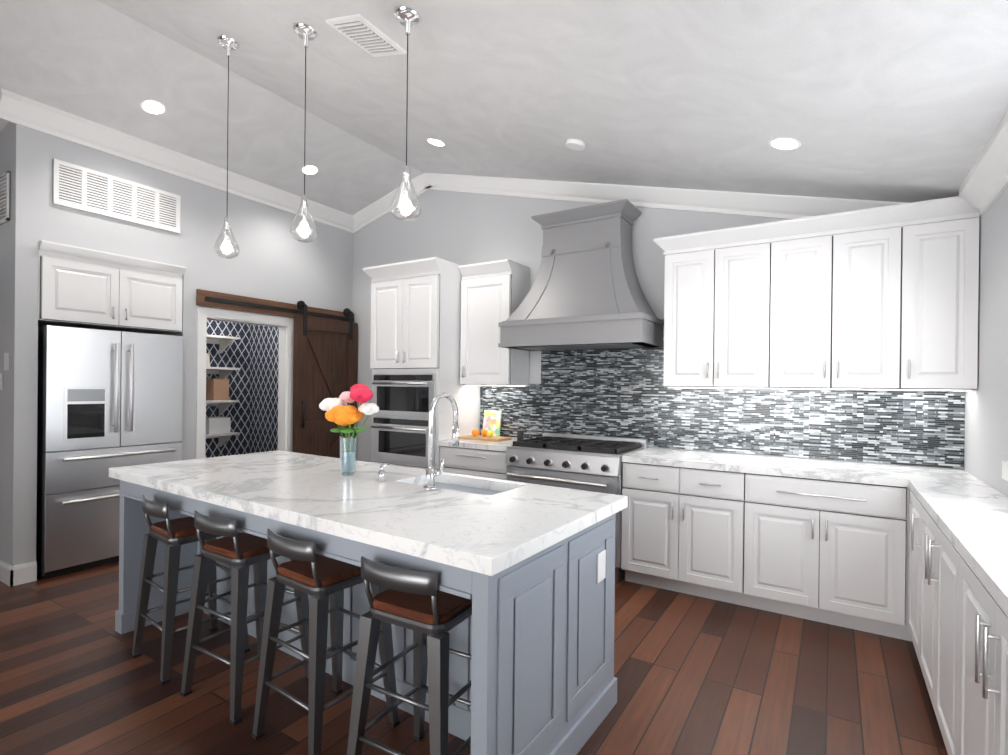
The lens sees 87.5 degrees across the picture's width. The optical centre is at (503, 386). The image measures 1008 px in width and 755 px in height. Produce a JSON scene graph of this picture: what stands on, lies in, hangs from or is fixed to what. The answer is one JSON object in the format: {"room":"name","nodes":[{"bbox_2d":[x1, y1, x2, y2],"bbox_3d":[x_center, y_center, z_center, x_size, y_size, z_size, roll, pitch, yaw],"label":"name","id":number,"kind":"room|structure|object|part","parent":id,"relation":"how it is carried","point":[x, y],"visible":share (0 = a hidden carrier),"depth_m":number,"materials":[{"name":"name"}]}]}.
{"room":"kitchen","nodes":[
{"label":"kitchen","id":0,"kind":"room"},
{"bbox_2d":[0,122,352,565],"bbox_3d":[-3.960,-0.646,5.745,3.300,4.000,2.980,1,0,32],"label":"wall","id":1,"kind":"structure","parent":0,"point":[274,260],"depth_m":4.13,"materials":[{"name":"paint"}]},
{"bbox_2d":[0,373,2,389],"bbox_3d":[-3.583,-0.038,3.739,0.080,0.120,0.012,1,0,32],"label":"switch plate","id":2,"kind":"object","parent":1,"relation":"attached to","point":[1,374],"depth_m":3.72,"materials":[{"name":"white plastic"}]},
{"bbox_2d":[0,171,10,224],"bbox_3d":[-3.614,-1.328,3.760,0.420,0.340,0.018,1,0,32],"label":"air vent","id":3,"kind":"object","parent":1,"relation":"in","point":[5,183],"visible":0.96,"depth_m":3.67,"materials":[{"name":"grey metal"}]},
{"bbox_2d":[4,353,9,369],"bbox_3d":[-3.470,-0.176,3.672,0.080,0.120,0.008,1,0,32],"label":"switch plate","id":4,"kind":"object","parent":1,"relation":"attached to","point":[6,361],"depth_m":3.66,"materials":[{"name":"white plastic"}]},
{"bbox_2d":[0,559,19,586],"bbox_3d":[-4.763,1.281,4.484,3.316,0.135,0.036,1,0,32],"label":"baseboard","id":5,"kind":"structure","parent":1,"relation":"attached to","point":[15,575],"depth_m":3.62,"materials":[{"name":"white wood"}]},
{"bbox_2d":[0,88,27,133],"bbox_3d":[-4.734,-1.583,4.414,3.449,1.055,0.105,1,0,32],"label":"crown molding","id":6,"kind":"structure","parent":1,"relation":"attached to","point":[13,106],"depth_m":3.55,"materials":[{"name":"white wood"}]},
{"bbox_2d":[38,240,185,333],"bbox_3d":[-3.273,-0.754,4.280,0.682,0.556,0.967,1,0,32],"label":"upper cabinet","id":7,"kind":"object","parent":1,"relation":"attached to","point":[79,287],"visible":0.92,"depth_m":4.06,"materials":[{"name":"white wood"}]},
{"bbox_2d":[53,158,180,233],"bbox_3d":[-3.000,-1.472,4.133,0.020,0.320,0.860,1,0,32],"label":"air vent","id":8,"kind":"object","parent":1,"relation":"in","point":[77,187],"visible":1,"depth_m":4.08,"materials":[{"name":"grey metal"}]},
{"bbox_2d":[28,98,351,231],"bbox_3d":[-2.528,-1.882,4.800,0.105,0.175,2.850,1,0,32],"label":"crown molding","id":9,"kind":"structure","parent":1,"relation":"attached to","point":[44,118],"depth_m":4.35,"materials":[{"name":"white wood"}]},
{"bbox_2d":[195,289,353,458],"bbox_3d":[-2.280,0.260,5.390,0.182,2.225,1.768,1,0,32],"label":"door frame","id":10,"kind":"structure","parent":1,"relation":"attached to","point":[285,389],"depth_m":5.12,"materials":[{"name":"white wood"}]},
{"bbox_3d":[-2.210,-0.782,5.351,0.042,0.140,1.768,1,0,32],"label":"barn door rail header","id":11,"kind":"part","parent":10,"relation":"part of","materials":[{"name":"brown wood"}]},
{"bbox_2d":[292,301,357,457],"bbox_3d":[-1.916,0.232,5.712,0.124,2.257,0.810,1,0,32],"label":"barn door","id":12,"kind":"structure","parent":1,"relation":"in","point":[324,358],"depth_m":5.62,"materials":[{"name":"brown wood"}]},
{"bbox_2d":[205,319,278,457],"bbox_3d":[-3.022,0.064,5.721,1.430,2.600,1.460,1,0,32],"label":"wall","id":13,"kind":"structure","parent":0,"point":[252,353],"depth_m":6.49,"materials":[{"name":"paper"}]},
{"bbox_2d":[206,334,239,446],"bbox_3d":[-3.529,0.256,5.845,0.338,1.685,1.026,1,0,32],"label":"pantry shelves","id":14,"kind":"object","parent":13,"relation":"attached to","point":[217,394],"visible":0.35,"depth_m":6.09,"materials":[{"name":"white wood"}]},
{"bbox_2d":[0,561,947,754],"bbox_3d":[-2.893,1.433,2.354,9.150,0.120,7.980,1,0,32],"label":"floor","id":15,"kind":"structure","parent":0,"point":[695,675],"depth_m":2.43,"materials":[{"name":"brown wood"}]},
{"bbox_2d":[36,325,182,578],"bbox_3d":[-3.280,0.464,4.279,0.828,1.800,0.915,1,0,32],"label":"fridge","id":16,"kind":"object","parent":15,"relation":"on","point":[107,400],"visible":0.81,"depth_m":3.95,"materials":[{"name":"silver metal"}]},
{"bbox_2d":[131,495,249,684],"bbox_3d":[-1.619,0.970,2.730,0.410,0.830,0.410,1,0,38],"label":"stool","id":17,"kind":"object","parent":15,"relation":"on","point":[174,535],"visible":0.71,"depth_m":2.62,"materials":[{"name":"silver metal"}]},
{"bbox_2d":[180,511,308,725],"bbox_3d":[-1.175,0.976,2.440,0.417,0.830,0.417,1,0,32],"label":"stool","id":18,"kind":"object","parent":15,"relation":"on","point":[240,553],"visible":0.83,"depth_m":2.35,"materials":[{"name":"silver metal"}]},
{"bbox_2d":[251,529,399,754],"bbox_3d":[-0.715,0.981,2.139,0.410,0.830,0.410,1,0,36],"label":"stool","id":19,"kind":"object","parent":15,"relation":"on","point":[323,581],"visible":0.83,"depth_m":2.07,"materials":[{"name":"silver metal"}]},
{"bbox_2d":[115,486,616,754],"bbox_3d":[-0.842,0.959,2.661,2.628,0.870,1.087,1,0,32],"label":"kitchen island","id":20,"kind":"object","parent":15,"relation":"on","point":[528,569],"depth_m":2.00,"materials":[{"name":"wood"}]},
{"bbox_2d":[109,450,627,581],"bbox_3d":[-0.838,0.499,2.659,2.684,0.050,1.142,1,0,32],"label":"island countertop","id":21,"kind":"structure","parent":20,"relation":"on","point":[500,534],"depth_m":2.18,"materials":[{"name":"white stone"}]},
{"bbox_2d":[319,384,378,475],"bbox_3d":[-0.846,0.228,2.826,0.363,0.489,0.210,1,0,32],"label":"flower vase","id":22,"kind":"object","parent":21,"relation":"on","point":[341,411],"visible":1,"depth_m":2.79,"materials":[{"name":"clear glass"}]},
{"bbox_2d":[378,463,389,480],"bbox_3d":[-0.608,0.432,2.669,0.031,0.085,0.066,1,0,32],"label":"soap dispenser","id":23,"kind":"object","parent":21,"relation":"on","point":[381,474],"visible":1,"depth_m":2.65,"materials":[{"name":"silver metal"}]},
{"bbox_2d":[423,393,458,490],"bbox_3d":[-0.274,0.253,2.512,0.114,0.451,0.238,1,0,32],"label":"faucet","id":24,"kind":"object","parent":21,"relation":"on","point":[431,473],"visible":1,"depth_m":2.44,"materials":[{"name":"silver metal"}]},
{"bbox_2d":[421,478,496,493],"bbox_3d":[-0.224,0.633,2.624,0.617,0.230,0.347,1,0,32],"label":"sink","id":25,"kind":"object","parent":21,"relation":"in","point":[452,485],"depth_m":2.76,"materials":[{"name":"silver metal"}]},
{"bbox_2d":[347,556,471,754],"bbox_3d":[-0.263,0.986,1.843,0.410,0.830,0.410,1,0,29],"label":"stool","id":26,"kind":"object","parent":15,"relation":"on","point":[424,609],"visible":0.88,"depth_m":1.73,"materials":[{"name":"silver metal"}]},
{"bbox_2d":[363,257,479,470],"bbox_3d":[-0.804,0.129,5.094,0.896,2.520,0.723,1,0,32],"label":"tall cabinet","id":27,"kind":"object","parent":15,"relation":"on","point":[415,344],"visible":0.58,"depth_m":4.79,"materials":[{"name":"white wood"}]},
{"bbox_2d":[439,437,526,479],"bbox_3d":[-0.111,0.937,4.688,0.720,0.920,0.670,1,0,32],"label":"base cabinet","id":28,"kind":"object","parent":15,"relation":"on","point":[480,458],"depth_m":4.43,"materials":[{"name":"white wood"}]},
{"bbox_2d":[459,410,523,441],"bbox_3d":[-0.076,0.351,4.808,0.559,0.249,0.402,1,0,32],"label":"cutting board","id":29,"kind":"object","parent":28,"relation":"on","point":[490,431],"visible":1,"depth_m":4.91,"materials":[{"name":"brown wood"}]},
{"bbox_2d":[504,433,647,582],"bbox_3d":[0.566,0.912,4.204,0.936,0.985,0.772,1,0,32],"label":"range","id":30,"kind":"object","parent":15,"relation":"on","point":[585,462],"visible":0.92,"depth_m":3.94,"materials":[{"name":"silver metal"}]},
{"bbox_2d":[621,447,988,641],"bbox_3d":[1.821,0.960,3.478,1.956,0.920,0.670,1,0,32],"label":"base cabinet","id":31,"kind":"object","parent":15,"relation":"on","point":[823,541],"depth_m":3.24,"materials":[{"name":"white wood"}]},
{"bbox_2d":[908,479,1007,754],"bbox_3d":[0.999,0.957,0.659,0.360,0.920,5.039,1,0,32],"label":"base cabinet","id":32,"kind":"object","parent":15,"relation":"on","point":[958,588],"depth_m":1.81,"materials":[{"name":"white wood"}]},
{"bbox_2d":[0,0,1007,214],"bbox_3d":[-2.860,-1.670,2.347,9.350,1.355,8.180,1,0,32],"label":"ceiling","id":33,"kind":"structure","parent":0,"point":[906,101],"depth_m":2.97,"materials":[{"name":"paint"}]},
{"bbox_2d":[140,99,165,114],"bbox_3d":[-2.579,-2.058,3.870,0.157,0.046,0.161,1,0,32],"label":"recessed light","id":34,"kind":"object","parent":33,"relation":"in","point":[152,106],"visible":1,"depth_m":3.86,"materials":[{"name":"white"}]},
{"bbox_2d":[214,35,239,258],"bbox_3d":[-1.673,-1.440,3.184,0.140,1.324,0.140,1,0,32],"label":"pendant light","id":35,"kind":"object","parent":33,"relation":"hanging from","point":[228,44],"visible":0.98,"depth_m":3.17,"materials":[{"name":"clear glass"}]},
{"bbox_2d":[290,22,317,242],"bbox_3d":[-1.059,-1.341,2.799,0.140,1.140,0.140,1,0,32],"label":"pendant light","id":36,"kind":"object","parent":33,"relation":"hanging from","point":[305,33],"visible":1,"depth_m":2.79,"materials":[{"name":"clear glass"}]},
{"bbox_2d":[301,165,318,174],"bbox_3d":[-1.842,-2.060,4.993,0.157,0.046,0.161,1,0,32],"label":"recessed light","id":37,"kind":"object","parent":33,"relation":"in","point":[311,169],"visible":0.94,"depth_m":4.99,"materials":[{"name":"white"}]},
{"bbox_2d":[325,14,406,56],"bbox_3d":[-0.707,-1.806,2.716,0.246,0.075,0.330,1,0,32],"label":"ceiling vent","id":38,"kind":"object","parent":33,"relation":"in","point":[363,33],"visible":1,"depth_m":2.68,"materials":[{"name":"white metal"}]},
{"bbox_2d":[390,6,420,220],"bbox_3d":[-0.446,-1.242,2.415,0.140,0.956,0.140,1,0,32],"label":"pendant light","id":39,"kind":"object","parent":33,"relation":"hanging from","point":[407,17],"visible":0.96,"depth_m":2.40,"materials":[{"name":"clear glass"}]},
{"bbox_2d":[426,138,445,145],"bbox_3d":[-0.552,-1.990,4.280,0.157,0.045,0.161,1,0,32],"label":"recessed light","id":40,"kind":"object","parent":33,"relation":"in","point":[436,142],"visible":1,"depth_m":4.26,"materials":[{"name":"white"}]},
{"bbox_2d":[566,138,584,150],"bbox_3d":[0.485,-1.645,3.571,0.133,0.063,0.129,1,0,32],"label":"smoke detector","id":41,"kind":"object","parent":33,"relation":"attached to","point":[575,144],"visible":1,"depth_m":3.54,"materials":[{"name":"white plastic"}]},
{"bbox_2d":[769,138,800,149],"bbox_3d":[1.532,-1.326,2.869,0.157,0.045,0.161,1,0,32],"label":"recessed light","id":42,"kind":"object","parent":33,"relation":"in","point":[785,143],"visible":1,"depth_m":2.86,"materials":[{"name":"white"}]},
{"bbox_2d":[352,189,963,469],"bbox_3d":[0.591,-0.596,4.742,5.720,4.000,0.150,1,0,32],"label":"wall","id":43,"kind":"structure","parent":0,"point":[462,228],"depth_m":5.17,"materials":[{"name":"paint"}]},
{"bbox_2d":[458,259,529,385],"bbox_3d":[-0.095,-0.557,4.839,0.535,1.094,0.386,1,0,32],"label":"upper cabinet","id":44,"kind":"object","parent":43,"relation":"attached to","point":[493,293],"visible":0.96,"depth_m":4.71,"materials":[{"name":"white wood"}]},
{"bbox_2d":[498,199,663,350],"bbox_3d":[0.622,-0.878,4.296,1.224,1.114,0.548,1,0,32],"label":"range hood","id":45,"kind":"object","parent":43,"relation":"attached to","point":[585,292],"visible":1,"depth_m":4.18,"materials":[{"name":"grey"}]},
{"bbox_2d":[351,172,905,232],"bbox_3d":[0.521,-1.612,4.639,5.470,1.273,0.105,1,0,32],"label":"crown molding","id":46,"kind":"structure","parent":43,"relation":"attached to","point":[710,201],"depth_m":4.29,"materials":[{"name":"white wood"}]},
{"bbox_2d":[480,318,964,468],"bbox_3d":[1.305,-0.029,4.197,3.617,1.036,0.010,1,0,32],"label":"backsplash","id":47,"kind":"structure","parent":43,"relation":"attached to","point":[622,392],"depth_m":3.97,"materials":[{"name":"tile"}]},
{"bbox_2d":[662,232,784,388],"bbox_3d":[1.587,-0.494,3.808,0.764,1.000,0.347,1,0,32],"label":"upper cabinet","id":48,"kind":"object","parent":43,"relation":"attached to","point":[724,300],"depth_m":3.65,"materials":[{"name":"white wood"}]},
{"bbox_2d":[781,216,920,389],"bbox_3d":[2.153,-0.487,3.454,0.827,1.000,0.347,1,0,32],"label":"upper cabinet","id":49,"kind":"object","parent":43,"relation":"attached to","point":[882,298],"depth_m":3.25,"materials":[{"name":"white wood"}]},
{"bbox_2d":[917,208,979,390],"bbox_3d":[2.570,-0.482,3.193,0.414,1.000,0.347,1,0,32],"label":"upper cabinet","id":50,"kind":"object","parent":43,"relation":"attached to","point":[948,266],"depth_m":3.01,"materials":[{"name":"white wood"}]},
{"bbox_2d":[964,187,1007,496],"bbox_3d":[0.901,-0.583,-0.012,0.150,4.000,7.580,1,0,32],"label":"wall","id":51,"kind":"structure","parent":0,"point":[986,428],"depth_m":2.71,"materials":[{"name":"paint"}]},
{"bbox_2d":[959,111,1007,214],"bbox_3d":[0.686,-1.047,-0.123,0.105,0.175,7.160,1,0,32],"label":"crown molding","id":52,"kind":"structure","parent":51,"relation":"attached to","point":[983,186],"depth_m":2.53,"materials":[{"name":"white wood"}]},
{"bbox_2d":[1002,460,1007,480],"bbox_3d":[1.731,-0.137,1.514,0.048,1.080,1.910,1,0,32],"label":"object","id":53,"kind":"structure","parent":51,"relation":"in","point":[1004,469],"depth_m":2.30,"materials":[{"name":"white"}]}
]}

